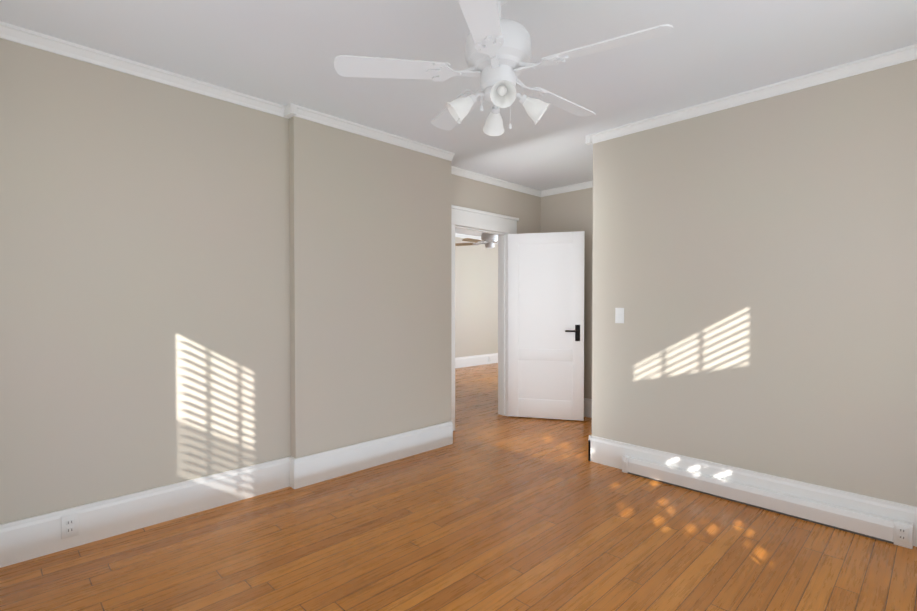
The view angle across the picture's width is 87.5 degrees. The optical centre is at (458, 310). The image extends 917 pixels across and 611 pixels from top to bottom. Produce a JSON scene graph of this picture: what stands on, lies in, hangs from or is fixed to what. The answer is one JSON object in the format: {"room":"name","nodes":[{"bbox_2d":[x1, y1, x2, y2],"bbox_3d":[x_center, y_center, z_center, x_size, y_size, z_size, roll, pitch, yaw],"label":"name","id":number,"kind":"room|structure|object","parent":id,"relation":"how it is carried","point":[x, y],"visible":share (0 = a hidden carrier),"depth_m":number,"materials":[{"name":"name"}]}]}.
{"room":"empty bedroom","nodes":[
{"label":"empty bedroom","id":0,"kind":"room"},
{"bbox_2d":[0,38,540,523],"bbox_3d":[-0.769,-0.092,3.818,5.290,2.547,0.420,-1,1,-45],"label":"wall","id":1,"kind":"structure","parent":0,"point":[192,286],"depth_m":2.84,"materials":[{"name":"beige paint"}]},
{"bbox_2d":[0,353,916,567],"bbox_3d":[0.677,1.064,4.864,8.550,0.200,7.050,-1,1,-45],"label":"baseboard","id":2,"kind":"structure","parent":1,"relation":"attached to","point":[26,539],"depth_m":2.91,"materials":[{"name":"white wood"}]},
{"bbox_2d":[61,513,78,538],"bbox_3d":[-1.969,1.091,2.427,0.070,0.114,0.007,-1,1,-45],"label":"electrical outlet","id":3,"kind":"object","parent":2,"relation":"attached to","point":[69,525],"visible":1,"depth_m":2.42,"materials":[{"name":"white plastic"}]},
{"bbox_2d":[0,21,916,241],"bbox_3d":[0.677,-1.351,4.823,8.550,0.062,7.050,-1,1,-45],"label":"crown molding","id":4,"kind":"structure","parent":1,"relation":"attached to","point":[24,36],"depth_m":2.92,"materials":[{"name":"white wood"}]},
{"bbox_2d":[451,205,518,430],"bbox_3d":[0.205,0.072,4.992,1.110,2.180,0.200,-1,1,-45],"label":"door frame","id":5,"kind":"structure","parent":1,"relation":"attached to","point":[502,227],"depth_m":5.17,"materials":[{"name":"white wood"}]},
{"bbox_2d":[507,231,584,420],"bbox_3d":[0.920,0.160,5.105,0.810,1.975,0.151,0,1,15],"label":"door","id":6,"kind":"structure","parent":1,"relation":"in","point":[546,325],"depth_m":5.09,"materials":[{"name":"white wood"}]},
{"bbox_2d":[0,363,916,610],"bbox_3d":[0.677,1.204,4.867,8.790,0.080,7.290,-1,1,-45],"label":"floor","id":7,"kind":"structure","parent":0,"point":[490,508],"depth_m":2.41,"materials":[{"name":"brown wood"}]},
{"bbox_2d":[622,455,912,548],"bbox_3d":[1.761,1.137,2.985,0.064,0.118,1.554,-1,1,-45],"label":"heater","id":8,"kind":"object","parent":7,"relation":"on","point":[893,531],"visible":1,"depth_m":2.82,"materials":[{"name":"white metal"}]},
{"bbox_2d":[0,0,916,236],"bbox_3d":[0.677,-1.423,4.821,8.790,0.080,7.290,-1,1,-45],"label":"ceiling","id":9,"kind":"structure","parent":0,"point":[284,52],"depth_m":2.47,"materials":[{"name":"paint"}]},
{"bbox_2d":[455,232,497,248],"bbox_3d":[0.469,-1.200,7.450,1.157,0.455,1.187,-1,1,-45],"label":"ceiling fan","id":10,"kind":"object","parent":9,"relation":"hanging from","point":[488,240],"visible":0.67,"depth_m":7.40,"materials":[{"name":"white metal"}]},
{"bbox_2d":[334,0,672,135],"bbox_3d":[0.202,-1.047,1.994,1.226,0.573,1.264,-1,1,-45],"label":"ceiling fan","id":11,"kind":"object","parent":9,"relation":"hanging from","point":[498,52],"visible":1,"depth_m":1.90,"materials":[{"name":"white"}]},
{"bbox_2d":[455,237,497,357],"bbox_3d":[-0.648,-0.173,8.572,5.440,2.547,0.120,-1,1,-45],"label":"wall","id":12,"kind":"structure","parent":0,"point":[476,299],"depth_m":9.45,"materials":[{"name":"beige paint"}]},
{"bbox_2d":[540,188,587,398],"bbox_3d":[1.545,-0.114,5.152,0.120,2.547,1.530,-1,1,-45],"label":"wall","id":13,"kind":"structure","parent":0,"point":[568,211],"depth_m":5.32,"materials":[{"name":"beige paint"}]},
{"bbox_2d":[588,59,916,506],"bbox_3d":[2.009,-0.075,2.871,0.120,2.547,2.610,-1,1,-45],"label":"wall","id":14,"kind":"structure","parent":0,"point":[750,268],"depth_m":2.90,"materials":[{"name":"beige paint"}]},
{"bbox_2d":[615,308,623,322],"bbox_3d":[1.207,0.036,3.592,0.012,0.116,0.070,-1,1,-45],"label":"switch plate","id":15,"kind":"object","parent":14,"relation":"attached to","point":[619,315],"visible":1,"depth_m":3.59,"materials":[{"name":"white plastic"}]}
]}

